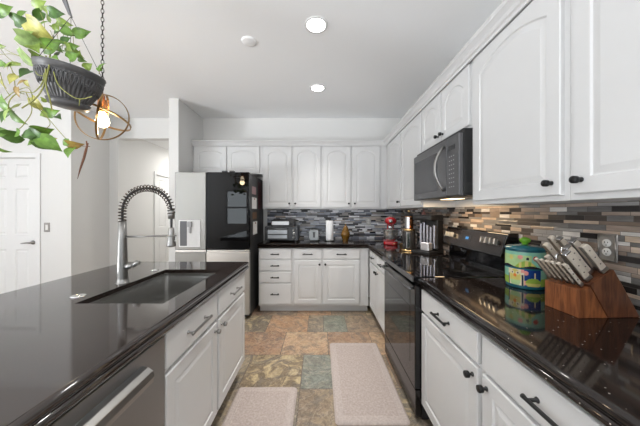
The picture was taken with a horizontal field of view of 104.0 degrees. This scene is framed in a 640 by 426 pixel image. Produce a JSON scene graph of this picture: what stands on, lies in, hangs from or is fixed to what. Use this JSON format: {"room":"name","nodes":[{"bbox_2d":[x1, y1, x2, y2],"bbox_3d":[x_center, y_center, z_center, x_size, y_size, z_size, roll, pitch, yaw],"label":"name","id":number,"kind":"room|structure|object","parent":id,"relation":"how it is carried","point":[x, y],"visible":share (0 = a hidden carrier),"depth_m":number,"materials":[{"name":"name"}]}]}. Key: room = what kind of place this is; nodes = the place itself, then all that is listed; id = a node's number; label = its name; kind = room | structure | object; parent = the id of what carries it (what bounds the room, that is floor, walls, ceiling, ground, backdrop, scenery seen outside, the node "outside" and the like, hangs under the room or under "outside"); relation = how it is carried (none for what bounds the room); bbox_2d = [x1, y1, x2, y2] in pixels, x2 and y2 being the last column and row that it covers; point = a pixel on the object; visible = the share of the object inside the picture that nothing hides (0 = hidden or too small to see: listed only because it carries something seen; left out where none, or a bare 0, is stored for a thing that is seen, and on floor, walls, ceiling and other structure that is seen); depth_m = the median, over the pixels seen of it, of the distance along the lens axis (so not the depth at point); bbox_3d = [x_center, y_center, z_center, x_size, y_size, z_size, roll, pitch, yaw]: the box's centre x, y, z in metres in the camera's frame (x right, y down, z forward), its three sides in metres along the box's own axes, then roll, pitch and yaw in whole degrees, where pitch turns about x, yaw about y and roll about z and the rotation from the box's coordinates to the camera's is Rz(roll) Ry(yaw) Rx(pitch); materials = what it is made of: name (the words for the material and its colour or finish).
{"room":"kitchen","nodes":[
{"label":"kitchen","id":0,"kind":"room"},
{"bbox_2d":[0,101,108,283],"bbox_3d":[-4.643,-0.068,3.660,2.715,2.790,0.720,0,0,0],"label":"wall","id":1,"kind":"structure","parent":0,"point":[76,210],"depth_m":3.30,"materials":[{"name":"paint"}]},
{"bbox_2d":[0,153,40,293],"bbox_3d":[-4.099,0.273,3.307,0.832,2.093,0.099,0,0,0],"label":"door","id":2,"kind":"structure","parent":1,"relation":"in","point":[20,173],"depth_m":3.32,"materials":[{"name":"white paint"}]},
{"bbox_2d":[44,223,49,231],"bbox_3d":[-3.601,0.202,3.294,0.076,0.122,0.012,0,0,0],"label":"light switch","id":3,"kind":"object","parent":1,"relation":"attached to","point":[46,225],"visible":1,"depth_m":3.29,"materials":[{"name":"white plastic"}]},
{"bbox_2d":[124,141,168,261],"bbox_3d":[-3.200,-0.023,5.310,0.100,2.700,2.580,0,0,0],"label":"wall","id":4,"kind":"structure","parent":0,"point":[141,158],"depth_m":4.41,"materials":[{"name":"paint"}]},
{"bbox_2d":[154,171,168,261],"bbox_3d":[-3.155,0.273,5.180,0.099,2.093,0.880,0,0,0],"label":"door","id":5,"kind":"structure","parent":4,"relation":"in","point":[161,221],"depth_m":4.97,"materials":[{"name":"white paint"}]},
{"bbox_2d":[148,141,168,149],"bbox_3d":[-2.386,-1.333,5.360,1.728,0.080,2.680,0,0,0],"label":"ceiling","id":6,"kind":"structure","parent":0,"point":[165,144],"depth_m":4.72,"materials":[{"name":"paint"}]},
{"bbox_2d":[169,99,202,261],"bbox_3d":[-1.886,-0.068,3.620,0.128,2.790,0.800,0,0,0],"label":"wall","id":7,"kind":"structure","parent":0,"point":[185,125],"depth_m":3.27,"materials":[{"name":"paint"}]},
{"bbox_2d":[0,0,502,117],"bbox_3d":[-2.366,-1.507,0.460,7.468,0.112,7.120,0,0,0],"label":"ceiling","id":8,"kind":"structure","parent":0,"point":[373,58],"depth_m":2.29,"materials":[{"name":"paint"}]},
{"bbox_2d":[0,0,105,178],"bbox_3d":[-1.421,-0.817,1.340,0.620,1.293,0.285,0,0,0],"label":"hanging planter","id":9,"kind":"object","parent":8,"relation":"hanging from","point":[65,85],"visible":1,"depth_m":1.29,"materials":[{"name":"plant"}]},
{"bbox_2d":[74,0,131,139],"bbox_3d":[-1.409,-0.964,1.620,0.307,0.998,0.304,0,0,0],"label":"pendant lamp","id":10,"kind":"object","parent":8,"relation":"hanging from","point":[102,112],"visible":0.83,"depth_m":1.61,"materials":[{"name":"brown metal"}]},
{"bbox_2d":[97,96,107,113],"bbox_3d":[-1.409,-0.703,1.620,0.054,0.115,0.054,0,0,0],"label":"socket","id":11,"kind":"object","parent":10,"relation":"attached to","point":[104,103],"depth_m":1.61,"materials":[{"name":"gold metal"}]},
{"bbox_2d":[304,16,327,33],"bbox_3d":[-0.030,-1.460,1.956,0.184,0.006,0.184,0,0,0],"label":"recessed light","id":12,"kind":"object","parent":8,"relation":"in","point":[313,24],"visible":1,"depth_m":1.95,"materials":[{"name":"white paint"}]},
{"bbox_2d":[310,84,324,91],"bbox_3d":[-0.027,-1.460,2.950,0.184,0.006,0.184,0,0,0],"label":"recessed light","id":13,"kind":"object","parent":8,"relation":"in","point":[316,87],"visible":1,"depth_m":2.95,"materials":[{"name":"white paint"}]},
{"bbox_2d":[109,118,400,296],"bbox_3d":[-1.008,-0.068,3.960,4.553,2.790,0.120,0,0,0],"label":"wall","id":14,"kind":"structure","parent":0,"point":[213,128],"depth_m":3.90,"materials":[{"name":"paint"}]},
{"bbox_2d":[193,146,262,176],"bbox_3d":[-1.321,-0.751,3.734,0.997,0.416,0.328,0,0,0],"label":"upper cabinet","id":15,"kind":"object","parent":14,"relation":"attached to","point":[249,159],"visible":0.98,"depth_m":3.57,"materials":[{"name":"white paint"}]},
{"bbox_2d":[263,146,321,208],"bbox_3d":[-0.396,-0.502,3.717,0.852,0.914,0.362,0,0,0],"label":"upper cabinet","id":16,"kind":"object","parent":14,"relation":"attached to","point":[292,175],"visible":1,"depth_m":3.57,"materials":[{"name":"white paint"}]},
{"bbox_2d":[267,209,400,238],"bbox_3d":[0.220,0.214,3.896,2.080,0.518,0.008,0,0,0],"label":"backsplash","id":17,"kind":"structure","parent":14,"relation":"attached to","point":[354,219],"depth_m":3.89,"materials":[{"name":"tile"}]},
{"bbox_2d":[322,146,386,208],"bbox_3d":[0.496,-0.502,3.717,0.930,0.914,0.362,0,0,0],"label":"upper cabinet","id":18,"kind":"object","parent":14,"relation":"attached to","point":[353,177],"visible":1,"depth_m":3.57,"materials":[{"name":"white paint"}]},
{"bbox_2d":[366,218,370,224],"bbox_3d":[0.755,0.148,3.887,0.076,0.122,0.010,0,0,0],"label":"outlet","id":19,"kind":"object","parent":14,"relation":"attached to","point":[368,220],"visible":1,"depth_m":3.88,"materials":[{"name":"white plastic"}]},
{"bbox_2d":[211,297,432,425],"bbox_3d":[-2.316,1.328,1.800,7.368,0.002,9.600,0,0,0],"label":"floor","id":20,"kind":"structure","parent":0,"point":[283,348],"depth_m":2.31,"materials":[{"name":"tile"}]},
{"bbox_2d":[49,336,164,425],"bbox_3d":[-0.889,0.904,0.686,0.646,0.845,0.604,0,0,0],"label":"dishwasher","id":21,"kind":"object","parent":20,"relation":"on","point":[134,395],"visible":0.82,"depth_m":0.79,"materials":[{"name":"grey metal"}]},
{"bbox_2d":[109,272,244,411],"bbox_3d":[-1.044,0.901,0.850,0.937,0.851,2.400,0,0,0],"label":"base cabinet","id":22,"kind":"object","parent":20,"relation":"on","point":[230,319],"visible":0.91,"depth_m":1.71,"materials":[{"name":"white paint"}]},
{"bbox_2d":[0,262,248,425],"bbox_3d":[-1.107,0.444,0.820,1.026,0.062,2.540,0,0,0],"label":"countertop","id":23,"kind":"structure","parent":22,"relation":"on","point":[56,349],"depth_m":0.89,"materials":[{"name":"black stone"}]},
{"bbox_2d":[69,293,86,297],"bbox_3d":[-1.185,0.410,1.225,0.062,0.006,0.062,0,0,0],"label":"switch","id":24,"kind":"object","parent":23,"relation":"on","point":[82,294],"visible":1,"depth_m":1.22,"materials":[{"name":"silver metal"}]},
{"bbox_2d":[115,185,176,284],"bbox_3d":[-1.010,0.127,1.457,0.348,0.573,0.072,0,0,0],"label":"faucet","id":25,"kind":"object","parent":23,"relation":"on","point":[123,265],"visible":1,"depth_m":1.44,"materials":[{"name":"silver metal"}]},
{"bbox_2d":[89,273,214,303],"bbox_3d":[-0.907,0.566,1.462,0.399,0.254,0.666,0,0,0],"label":"sink","id":26,"kind":"object","parent":23,"relation":"in","point":[160,289],"visible":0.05,"depth_m":1.70,"materials":[{"name":"metal"}]},
{"bbox_2d":[163,294,220,425],"bbox_3d":[-1.034,0.901,1.250,0.917,0.851,0.511,0,0,0],"label":"base cabinet","id":27,"kind":"object","parent":20,"relation":"on","point":[191,345],"visible":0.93,"depth_m":1.21,"materials":[{"name":"white paint"}]},
{"bbox_2d":[175,171,262,315],"bbox_3d":[-1.329,0.409,3.453,0.912,1.836,0.815,0,0,0],"label":"refrigerator","id":28,"kind":"object","parent":20,"relation":"on","point":[214,220],"visible":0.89,"depth_m":3.08,"materials":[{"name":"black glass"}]},
{"bbox_2d":[252,186,255,194],"bbox_3d":[-0.873,-0.283,3.310,0.003,0.100,0.190,0,0,0],"label":"photo","id":29,"kind":"object","parent":28,"relation":"attached to","point":[253,188],"visible":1,"depth_m":3.33},
{"bbox_2d":[252,197,256,208],"bbox_3d":[-0.870,-0.118,3.329,0.010,0.150,0.228,0,0,0],"label":"note","id":30,"kind":"object","parent":28,"relation":"attached to","point":[254,200],"visible":1,"depth_m":3.33,"materials":[{"name":"white paper"}]},
{"bbox_2d":[253,221,256,234],"bbox_3d":[-0.870,0.212,3.367,0.010,0.170,0.207,0,0,0],"label":"card","id":31,"kind":"object","parent":28,"relation":"attached to","point":[255,222],"visible":1,"depth_m":3.36,"materials":[{"name":"white paper"}]},
{"bbox_2d":[258,181,261,208],"bbox_3d":[-0.873,-0.238,3.637,0.003,0.390,0.188,0,0,0],"label":"photo","id":32,"kind":"object","parent":28,"relation":"attached to","point":[259,183],"visible":1,"depth_m":3.60},
{"bbox_2d":[221,387,297,425],"bbox_3d":[-0.390,1.318,1.402,0.445,0.016,0.970,0,0,0],"label":"kitchen mat","id":33,"kind":"object","parent":20,"relation":"on","point":[250,406],"visible":1,"depth_m":1.68,"materials":[{"name":"beige fabric"}]},
{"bbox_2d":[259,248,293,310],"bbox_3d":[-0.579,0.901,3.559,0.452,0.851,0.661,0,0,0],"label":"base cabinet","id":34,"kind":"object","parent":20,"relation":"on","point":[275,264],"visible":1,"depth_m":3.27,"materials":[{"name":"white paint"}]},
{"bbox_2d":[293,248,367,310],"bbox_3d":[0.142,0.901,3.559,0.988,0.851,0.661,0,0,0],"label":"base cabinet","id":35,"kind":"object","parent":20,"relation":"on","point":[324,279],"visible":1,"depth_m":3.27,"materials":[{"name":"white paint"}]},
{"bbox_2d":[330,343,409,425],"bbox_3d":[0.333,1.318,2.037,0.475,0.016,0.970,0,0,0],"label":"kitchen mat","id":36,"kind":"object","parent":20,"relation":"on","point":[365,393],"visible":1,"depth_m":1.85,"materials":[{"name":"beige fabric"}]},
{"bbox_2d":[369,250,385,332],"bbox_3d":[0.928,0.901,2.816,0.660,0.851,0.938,0,0,0],"label":"base cabinet","id":37,"kind":"object","parent":20,"relation":"on","point":[377,273],"visible":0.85,"depth_m":2.77,"materials":[{"name":"white paint"}]},
{"bbox_2d":[257,239,447,257],"bbox_3d":[0.222,0.444,3.115,2.074,0.062,1.553,0,0,0],"label":"countertop","id":38,"kind":"structure","parent":37,"relation":"on","point":[377,246],"depth_m":3.25,"materials":[{"name":"black stone"}]},
{"bbox_2d":[265,225,299,241],"bbox_3d":[-0.533,0.305,3.587,0.461,0.215,0.366,0,0,0],"label":"toaster oven","id":39,"kind":"object","parent":38,"relation":"on","point":[272,233],"visible":0.99,"depth_m":3.44,"materials":[{"name":"grey metal"}]},
{"bbox_2d":[271,219,295,225],"bbox_3d":[-0.519,0.151,3.567,0.318,0.095,0.287,0,0,0],"label":"countertop grill","id":40,"kind":"object","parent":39,"relation":"on","point":[275,222],"visible":0.98,"depth_m":3.46,"materials":[{"name":"silver plastic"}]},
{"bbox_2d":[309,229,318,240],"bbox_3d":[-0.084,0.330,3.618,0.136,0.166,0.284,0,0,0],"label":"toaster","id":41,"kind":"object","parent":38,"relation":"on","point":[313,233],"visible":1,"depth_m":3.50,"materials":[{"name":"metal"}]},
{"bbox_2d":[324,219,334,241],"bbox_3d":[0.136,0.254,3.550,0.150,0.318,0.150,0,0,0],"label":"paper towel holder","id":42,"kind":"object","parent":38,"relation":"on","point":[329,224],"visible":0.99,"depth_m":3.50,"materials":[{"name":"white paper"}]},
{"bbox_2d":[341,224,349,241],"bbox_3d":[0.359,0.289,3.520,0.131,0.247,0.131,0,0,0],"label":"jar","id":43,"kind":"object","parent":38,"relation":"on","point":[345,234],"visible":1,"depth_m":3.48,"materials":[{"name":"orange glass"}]},
{"bbox_2d":[383,216,401,244],"bbox_3d":[0.936,0.234,3.238,0.237,0.359,0.331,0,0,14],"label":"machine","id":44,"kind":"object","parent":38,"relation":"on","point":[390,234],"visible":1,"depth_m":3.12,"materials":[{"name":"red plastic"}]},
{"bbox_2d":[383,229,401,240],"bbox_3d":[0.913,0.293,3.176,0.224,0.144,0.192,0,0,0],"label":"bowl","id":45,"kind":"object","parent":44,"relation":"on","point":[389,234],"depth_m":3.11,"materials":[{"name":"silver metal"}]},
{"bbox_2d":[401,210,418,251],"bbox_3d":[0.959,0.196,2.665,0.180,0.435,0.163,0,0,20],"label":"press","id":46,"kind":"object","parent":38,"relation":"on","point":[408,234],"visible":0.93,"depth_m":2.63,"materials":[{"name":"gold metal"}]},
{"bbox_2d":[411,215,443,254],"bbox_3d":[1.085,0.221,2.525,0.260,0.385,0.200,0,0,-36],"label":"coffee maker","id":47,"kind":"object","parent":38,"relation":"on","point":[431,226],"visible":1,"depth_m":2.48,"materials":[{"name":"black plastic"}]},
{"bbox_2d":[420,242,431,250],"bbox_3d":[1.048,0.340,2.465,0.070,0.084,0.095,0,0,-36],"label":"cup","id":48,"kind":"object","parent":47,"relation":"on","point":[424,246],"depth_m":2.43,"materials":[{"name":"metal"}]},
{"bbox_2d":[381,226,518,418],"bbox_3d":[0.906,0.731,1.956,0.700,1.192,0.755,0,0,0],"label":"range","id":49,"kind":"object","parent":20,"relation":"on","point":[473,253],"visible":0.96,"depth_m":1.80,"materials":[{"name":"black metal"}]},
{"bbox_2d":[382,256,498,281],"bbox_3d":[0.859,0.425,1.956,0.553,0.032,0.755,0,0,0],"label":"cooktop","id":50,"kind":"object","parent":49,"relation":"in","point":[414,268],"depth_m":1.81,"materials":[{"name":"black glass"}]},
{"bbox_2d":[422,289,483,425],"bbox_3d":[0.928,0.901,1.285,0.660,0.851,0.576,0,0,0],"label":"base cabinet","id":51,"kind":"object","parent":20,"relation":"on","point":[452,369],"visible":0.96,"depth_m":1.22,"materials":[{"name":"white paint"}]},
{"bbox_2d":[476,336,602,425],"bbox_3d":[0.928,0.901,0.581,0.660,0.851,0.830,0,0,0],"label":"base cabinet","id":52,"kind":"object","parent":20,"relation":"on","point":[513,395],"visible":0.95,"depth_m":0.81,"materials":[{"name":"white paint"}]},
{"bbox_2d":[419,278,639,425],"bbox_3d":[0.941,0.444,0.636,0.637,0.062,1.873,0,0,0],"label":"countertop","id":53,"kind":"structure","parent":52,"relation":"on","point":[594,363],"depth_m":0.82,"materials":[{"name":"black stone"}]},
{"bbox_2d":[504,237,546,290],"bbox_3d":[1.148,0.277,1.400,0.188,0.272,0.188,0,0,34],"label":"canister","id":54,"kind":"object","parent":53,"relation":"on","point":[522,271],"visible":0.87,"depth_m":1.34,"materials":[{"name":"ceramic"}]},
{"bbox_2d":[545,269,639,317],"bbox_3d":[1.126,0.320,1.045,0.249,0.187,0.144,0,0,-2],"label":"knife block","id":55,"kind":"object","parent":53,"relation":"on","point":[604,295],"visible":0.83,"depth_m":0.97,"materials":[{"name":"brown wood"}]},
{"bbox_2d":[534,257,552,278],"bbox_3d":[0.984,0.246,1.099,0.085,0.092,0.014,0,0,-2],"label":"steak knife","id":56,"kind":"object","parent":55,"relation":"on","point":[536,259],"visible":0.81,"depth_m":1.09,"materials":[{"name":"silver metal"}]},
{"bbox_2d":[539,258,557,279],"bbox_3d":[0.984,0.246,1.075,0.085,0.092,0.014,0,0,-2],"label":"steak knife","id":57,"kind":"object","parent":55,"relation":"on","point":[541,260],"visible":0.79,"depth_m":1.07,"materials":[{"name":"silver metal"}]},
{"bbox_2d":[544,254,555,261],"bbox_3d":[1.026,0.230,1.099,0.083,0.088,0.018,0,0,-2],"label":"paring knife","id":58,"kind":"object","parent":55,"relation":"on","point":[550,258],"visible":0.37,"depth_m":1.09,"materials":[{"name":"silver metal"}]},
{"bbox_2d":[542,242,564,263],"bbox_3d":[1.036,0.197,1.099,0.117,0.127,0.019,0,0,-2],"label":"utility knife","id":59,"kind":"object","parent":55,"relation":"in","point":[548,247],"visible":0.52,"depth_m":1.09,"materials":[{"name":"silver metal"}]},
{"bbox_2d":[544,260,563,281],"bbox_3d":[0.985,0.246,1.051,0.085,0.092,0.014,0,0,-2],"label":"steak knife","id":60,"kind":"object","parent":55,"relation":"in","point":[547,263],"visible":0.82,"depth_m":1.05,"materials":[{"name":"silver metal"}]},
{"bbox_2d":[547,235,566,262],"bbox_3d":[1.065,0.172,1.101,0.128,0.139,0.019,0,0,-2],"label":"bread knife","id":61,"kind":"object","parent":55,"relation":"on","point":[551,238],"visible":0.34,"depth_m":1.09,"materials":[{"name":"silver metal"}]},
{"bbox_2d":[549,261,569,282],"bbox_3d":[0.986,0.246,1.027,0.085,0.092,0.014,0,0,-2],"label":"steak knife","id":62,"kind":"object","parent":55,"relation":"in","point":[552,263],"visible":0.87,"depth_m":1.02,"materials":[{"name":"silver metal"}]},
{"bbox_2d":[555,236,567,246],"bbox_3d":[1.075,0.170,1.075,0.118,0.132,0.022,0,0,-2],"label":"sharpening steel","id":63,"kind":"object","parent":55,"relation":"on","point":[562,242],"visible":0.43,"depth_m":1.06,"materials":[{"name":"silver metal"}]},
{"bbox_2d":[555,262,575,284],"bbox_3d":[0.987,0.246,1.003,0.085,0.092,0.014,0,0,-2],"label":"steak knife","id":64,"kind":"object","parent":55,"relation":"on","point":[558,264],"visible":0.85,"depth_m":1.00,"materials":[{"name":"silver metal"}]},
{"bbox_2d":[555,246,575,272],"bbox_3d":[1.032,0.202,1.047,0.108,0.116,0.019,0,0,-7],"label":"pruning shears","id":65,"kind":"object","parent":55,"relation":"on","point":[561,249],"visible":0.23,"depth_m":1.04,"materials":[{"name":"silver metal"}]},
{"bbox_2d":[561,263,583,286],"bbox_3d":[0.988,0.246,0.979,0.085,0.092,0.014,0,0,-2],"label":"steak knife","id":66,"kind":"object","parent":55,"relation":"on","point":[565,266],"visible":1,"depth_m":0.97,"materials":[{"name":"silver metal"}]},
{"bbox_2d":[561,250,592,281],"bbox_3d":[1.018,0.214,0.992,0.114,0.125,0.021,0,0,-2],"label":"knife","id":67,"kind":"object","parent":55,"relation":"on","point":[571,259],"visible":1,"depth_m":0.98,"materials":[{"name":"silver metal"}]},
{"bbox_2d":[562,244,593,274],"bbox_3d":[1.045,0.195,1.013,0.115,0.128,0.020,0,0,-2],"label":"carving knife","id":68,"kind":"object","parent":55,"relation":"on","point":[589,270],"visible":0.69,"depth_m":1.00,"materials":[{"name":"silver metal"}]},
{"bbox_2d":[568,238,595,270],"bbox_3d":[1.079,0.172,1.023,0.119,0.132,0.021,0,0,-2],"label":"knife","id":69,"kind":"object","parent":55,"relation":"on","point":[574,242],"visible":0.61,"depth_m":1.01,"materials":[{"name":"silver metal"}]},
{"bbox_2d":[578,243,608,273],"bbox_3d":[1.079,0.183,0.987,0.110,0.118,0.020,0,0,-2],"label":"knife","id":70,"kind":"object","parent":55,"relation":"on","point":[587,250],"visible":1,"depth_m":0.98,"materials":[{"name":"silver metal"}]},
{"bbox_2d":[401,0,616,208],"bbox_3d":[1.318,-0.068,0.460,0.100,2.790,7.120,0,0,0],"label":"wall","id":71,"kind":"structure","parent":0,"point":[460,203],"depth_m":2.16,"materials":[{"name":"paint"}]},
{"bbox_2d":[387,132,417,208],"bbox_3d":[1.087,-0.502,3.260,0.357,0.914,0.656,0,0,0],"label":"upper cabinet","id":72,"kind":"object","parent":71,"relation":"attached to","point":[394,147],"visible":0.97,"depth_m":3.17,"materials":[{"name":"white paint"}]},
{"bbox_2d":[401,111,455,207],"bbox_3d":[1.087,-0.502,2.632,0.357,0.914,0.598,0,0,0],"label":"upper cabinet","id":73,"kind":"object","parent":71,"relation":"attached to","point":[411,135],"visible":0.45,"depth_m":2.58,"materials":[{"name":"white paint"}]},
{"bbox_2d":[422,60,472,151],"bbox_3d":[1.087,-0.747,1.954,0.357,0.424,0.756,0,0,0],"label":"upper cabinet","id":74,"kind":"object","parent":71,"relation":"attached to","point":[450,111],"visible":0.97,"depth_m":1.81,"materials":[{"name":"white paint"}]},
{"bbox_2d":[414,128,472,200],"bbox_3d":[1.034,-0.317,1.956,0.464,0.429,0.759,0,0,0],"label":"microwave","id":75,"kind":"object","parent":74,"relation":"attached to","point":[443,171],"visible":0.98,"depth_m":1.74,"materials":[{"name":"black plastic"}]},
{"bbox_2d":[401,201,639,317],"bbox_3d":[1.264,0.211,1.650,0.008,0.511,4.500,0,0,0],"label":"backsplash","id":76,"kind":"structure","parent":71,"relation":"attached to","point":[583,222],"depth_m":1.26,"materials":[{"name":"tile"}]},
{"bbox_2d":[473,0,639,204],"bbox_3d":[1.087,-0.502,1.268,0.357,0.914,0.614,0,0,0],"label":"upper cabinet","id":77,"kind":"object","parent":71,"relation":"attached to","point":[522,77],"visible":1,"depth_m":1.15,"materials":[{"name":"white paint"}]},
{"bbox_2d":[569,0,639,199],"bbox_3d":[1.087,-0.502,0.430,0.357,0.914,1.060,0,0,0],"label":"upper cabinet","id":78,"kind":"object","parent":71,"relation":"attached to","point":[605,34],"visible":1,"depth_m":0.83,"materials":[{"name":"white paint"}]},
{"bbox_2d":[191,0,531,145],"bbox_3d":[-0.278,-0.978,1.899,3.085,0.070,3.997,0,0,0],"label":"trim","id":79,"kind":"structure","parent":78,"relation":"attached to","point":[510,9],"depth_m":1.97,"materials":[{"name":"white paint"}]},
{"bbox_2d":[598,233,617,262],"bbox_3d":[1.255,0.155,1.093,0.010,0.122,0.076,0,0,0],"label":"outlet","id":80,"kind":"object","parent":71,"relation":"attached to","point":[607,243],"visible":0.95,"depth_m":1.09,"materials":[{"name":"grey metal"}]},
{"bbox_2d":[602,239,610,246],"bbox_3d":[1.252,0.136,1.093,0.003,0.034,0.034,0,0,0],"label":"socket","id":81,"kind":"object","parent":80,"relation":"attached to","point":[605,242],"depth_m":1.09,"materials":[{"name":"white plastic"}]},
{"bbox_2d":[602,248,610,255],"bbox_3d":[1.252,0.174,1.093,0.003,0.034,0.034,0,0,0],"label":"socket","id":82,"kind":"object","parent":80,"relation":"attached to","point":[605,251],"depth_m":1.09,"materials":[{"name":"white plastic"}]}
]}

